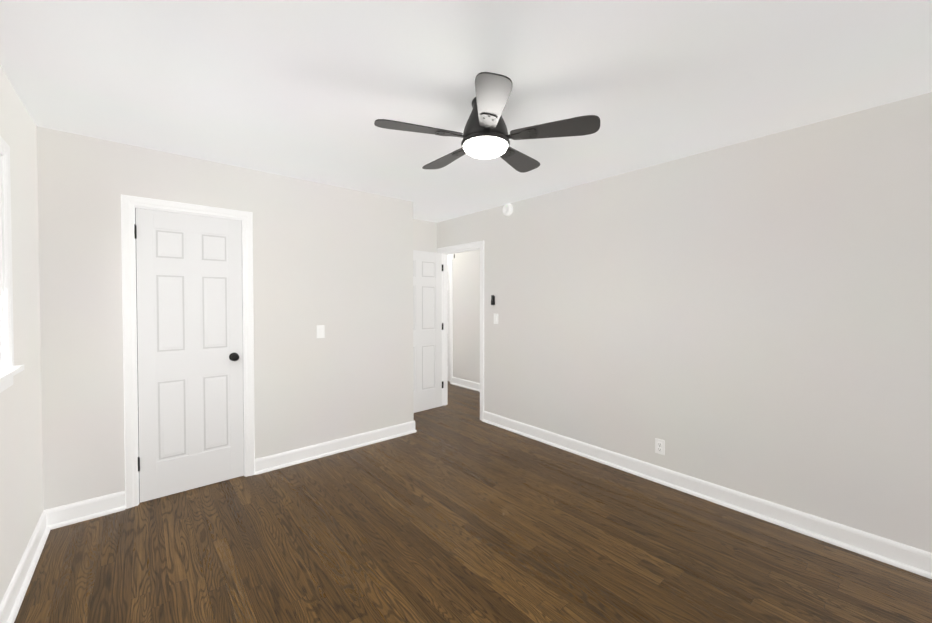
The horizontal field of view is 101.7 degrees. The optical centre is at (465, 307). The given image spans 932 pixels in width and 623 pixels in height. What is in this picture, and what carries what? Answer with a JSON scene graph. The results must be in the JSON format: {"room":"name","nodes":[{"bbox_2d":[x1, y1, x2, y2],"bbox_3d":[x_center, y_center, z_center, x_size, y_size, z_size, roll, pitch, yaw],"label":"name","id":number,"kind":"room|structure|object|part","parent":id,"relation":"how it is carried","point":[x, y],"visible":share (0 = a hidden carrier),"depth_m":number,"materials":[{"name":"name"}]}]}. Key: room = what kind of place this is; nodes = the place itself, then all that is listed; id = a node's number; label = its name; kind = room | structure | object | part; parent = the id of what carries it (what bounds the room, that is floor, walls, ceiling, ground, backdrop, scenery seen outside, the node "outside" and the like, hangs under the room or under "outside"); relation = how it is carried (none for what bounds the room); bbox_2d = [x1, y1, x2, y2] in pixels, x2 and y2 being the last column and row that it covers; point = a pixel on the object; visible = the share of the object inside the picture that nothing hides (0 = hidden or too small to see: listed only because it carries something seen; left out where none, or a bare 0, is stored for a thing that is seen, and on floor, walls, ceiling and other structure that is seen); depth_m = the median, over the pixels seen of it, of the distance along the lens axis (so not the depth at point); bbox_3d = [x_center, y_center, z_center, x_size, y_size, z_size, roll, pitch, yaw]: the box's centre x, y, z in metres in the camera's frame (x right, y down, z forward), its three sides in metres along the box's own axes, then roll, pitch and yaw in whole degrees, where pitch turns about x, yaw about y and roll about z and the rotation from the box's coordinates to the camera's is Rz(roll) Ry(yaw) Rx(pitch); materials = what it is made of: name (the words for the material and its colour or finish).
{"room":"empty bedroom","nodes":[
{"label":"empty bedroom","id":0,"kind":"room"},
{"bbox_2d":[0,65,43,603],"bbox_3d":[-1.988,0.148,1.533,0.100,2.450,7.700,-1,1,-41],"label":"wall","id":1,"kind":"structure","parent":0,"point":[21,483],"depth_m":1.94,"materials":[{"name":"paint"}]},
{"bbox_2d":[0,136,23,392],"bbox_3d":[-1.782,-0.183,1.322,0.145,1.093,1.072,-1,1,-41],"label":"window","id":2,"kind":"structure","parent":1,"relation":"in","point":[9,369],"depth_m":1.68,"materials":[{"name":"white"}]},
{"bbox_3d":[-1.795,-0.185,1.311,0.076,0.932,0.864,-1,1,-41],"label":"window sash","id":3,"kind":"part","parent":2,"relation":"part of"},
{"bbox_2d":[0,510,49,622],"bbox_3d":[-1.033,1.329,0.540,0.031,0.120,4.720,-1,1,-41],"label":"baseboard","id":4,"kind":"structure","parent":1,"relation":"attached to","point":[12,599],"depth_m":1.86,"materials":[{"name":"white wood"}]},
{"bbox_2d":[37,126,413,509],"bbox_3d":[-1.604,0.121,3.207,2.665,2.450,0.100,-1,1,-41],"label":"wall","id":5,"kind":"structure","parent":0,"point":[336,261],"depth_m":3.08,"materials":[{"name":"paint"}]},
{"bbox_2d":[45,491,124,529],"bbox_3d":[-2.432,1.298,2.429,0.371,0.120,0.031,-1,1,-41],"label":"baseboard","id":6,"kind":"structure","parent":5,"relation":"attached to","point":[74,513],"depth_m":2.42,"materials":[{"name":"white wood"}]},
{"bbox_2d":[134,224,139,470],"bbox_3d":[-2.248,0.280,2.588,0.018,1.686,0.012,-1,1,-41],"label":"closet door hinges","id":7,"kind":"object","parent":5,"relation":"attached to","point":[135,229],"visible":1,"depth_m":2.58,"materials":[{"name":"black metal"}]},
{"bbox_2d":[121,194,254,508],"bbox_3d":[-2.032,0.298,2.830,0.778,2.107,0.119,-1,1,-41],"label":"door frame","id":8,"kind":"structure","parent":5,"relation":"attached to","point":[129,204],"depth_m":2.59,"materials":[{"name":"white wood"}]},
{"bbox_2d":[135,208,243,502],"bbox_3d":[-1.998,0.331,2.790,0.636,2.027,0.104,-1,1,-41],"label":"closet door","id":9,"kind":"structure","parent":5,"relation":"in","point":[189,301],"depth_m":2.78,"materials":[{"name":"white wood"}]},
{"bbox_3d":[-1.792,0.387,2.963,0.096,0.066,0.098,-1,1,-41],"label":"knob","id":10,"kind":"part","parent":9,"relation":"part of","materials":[{"name":"black metal"}]},
{"bbox_2d":[317,325,324,337],"bbox_3d":[-1.300,0.218,3.396,0.070,0.115,0.013,-1,1,-41],"label":"light switch","id":11,"kind":"object","parent":5,"relation":"attached to","point":[320,331],"visible":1,"depth_m":3.40,"materials":[{"name":"white plastic"}]},
{"bbox_2d":[255,420,415,474],"bbox_3d":[-1.121,1.280,3.555,1.530,0.120,0.031,-1,1,-41],"label":"baseboard","id":12,"kind":"structure","parent":5,"relation":"attached to","point":[265,464],"depth_m":3.45,"materials":[{"name":"white wood"}]},
{"bbox_2d":[413,219,436,252],"bbox_3d":[-1.746,0.108,4.008,3.495,2.450,0.100,-1,1,-41],"label":"wall","id":13,"kind":"structure","parent":0,"point":[424,235],"depth_m":4.96,"materials":[{"name":"paint"}]},
{"bbox_2d":[413,250,441,412],"bbox_3d":[-0.605,0.302,4.754,0.756,2.018,0.173,-1,1,-44],"label":"entry door","id":14,"kind":"structure","parent":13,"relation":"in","point":[427,330],"depth_m":4.84,"materials":[{"name":"white wood"}]},
{"bbox_2d":[447,250,479,382],"bbox_3d":[0.391,0.080,5.752,0.100,2.450,4.400,-1,1,-41],"label":"wall","id":15,"kind":"structure","parent":0,"point":[466,315],"depth_m":6.12,"materials":[{"name":"paint"}]},
{"bbox_2d":[447,265,449,381],"bbox_3d":[-0.446,0.268,6.802,0.104,2.020,0.760,-1,1,-41],"label":"hall door","id":16,"kind":"structure","parent":15,"relation":"in","point":[448,301],"depth_m":6.55,"materials":[{"name":"white wood"}]},
{"bbox_2d":[447,259,452,383],"bbox_3d":[-0.489,0.238,6.765,0.119,2.101,0.902,-1,1,-41],"label":"door frame","id":17,"kind":"structure","parent":15,"relation":"attached to","point":[450,262],"depth_m":6.40,"materials":[{"name":"white wood"}]},
{"bbox_2d":[451,377,479,391],"bbox_3d":[0.736,1.253,5.269,0.031,0.120,2.989,-1,1,-41],"label":"baseboard","id":18,"kind":"structure","parent":15,"relation":"attached to","point":[471,385],"depth_m":6.12,"materials":[{"name":"white wood"}]},
{"bbox_2d":[0,0,931,222],"bbox_3d":[-0.261,-1.151,2.996,4.655,0.100,7.700,-1,1,-41],"label":"ceiling","id":19,"kind":"structure","parent":0,"point":[311,90],"depth_m":1.78,"materials":[{"name":"paint"}]},
{"bbox_2d":[374,72,599,172],"bbox_3d":[0.088,-0.942,2.033,1.103,0.286,1.076,-1,1,-41],"label":"fan","id":20,"kind":"object","parent":19,"relation":"hanging from","point":[484,135],"visible":1,"depth_m":1.90,"materials":[{"name":"black metal"}]},
{"bbox_3d":[0.103,-0.827,2.003,0.238,0.057,0.238,-1,1,-41],"label":"light glass","id":21,"kind":"part","parent":20,"relation":"part of","materials":[{"name":"white glass"}]},
{"bbox_2d":[14,381,931,622],"bbox_3d":[-0.261,1.399,3.037,4.655,0.100,7.700,-1,1,-41],"label":"floor","id":22,"kind":"structure","parent":0,"point":[455,509],"depth_m":2.10,"materials":[{"name":"brown wood"}]},
{"bbox_2d":[437,92,931,552],"bbox_3d":[0.738,0.110,3.875,0.100,2.450,7.700,-1,1,-41],"label":"wall","id":23,"kind":"structure","parent":0,"point":[752,317],"depth_m":2.49,"materials":[{"name":"paint"}]},
{"bbox_2d":[437,240,483,420],"bbox_3d":[-0.044,0.270,4.788,0.138,2.101,0.902,-1,1,-41],"label":"door frame","id":24,"kind":"structure","parent":23,"relation":"attached to","point":[466,247],"depth_m":4.81,"materials":[{"name":"white wood"}]},
{"bbox_2d":[491,295,494,304],"bbox_3d":[0.304,-0.082,4.283,0.024,0.110,0.042,-1,1,-41],"label":"remote","id":25,"kind":"object","parent":23,"relation":"attached to","point":[492,299],"visible":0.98,"depth_m":4.27,"materials":[{"name":"black plastic"}]},
{"bbox_2d":[494,314,497,323],"bbox_3d":[0.334,0.129,4.260,0.013,0.115,0.070,-1,1,-41],"label":"light switch","id":26,"kind":"object","parent":23,"relation":"attached to","point":[495,318],"visible":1,"depth_m":4.25,"materials":[{"name":"white plastic"}]},
{"bbox_2d":[503,204,512,215],"bbox_3d":[0.444,-1.054,4.091,0.042,0.132,0.132,-1,1,-41],"label":"smoke detector","id":27,"kind":"object","parent":23,"relation":"attached to","point":[507,209],"visible":1,"depth_m":4.07,"materials":[{"name":"white plastic"}]},
{"bbox_2d":[655,438,664,454],"bbox_3d":[1.496,1.075,2.926,0.008,0.115,0.070,-1,1,-41],"label":"outlet","id":28,"kind":"object","parent":23,"relation":"attached to","point":[658,442],"visible":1,"depth_m":2.92,"materials":[{"name":"white plastic"}]},
{"bbox_2d":[482,411,931,578],"bbox_3d":[1.667,1.294,2.713,0.031,0.120,4.499,-1,1,-41],"label":"baseboard","id":29,"kind":"structure","parent":23,"relation":"attached to","point":[900,555],"depth_m":2.48,"materials":[{"name":"white wood"}]}
]}

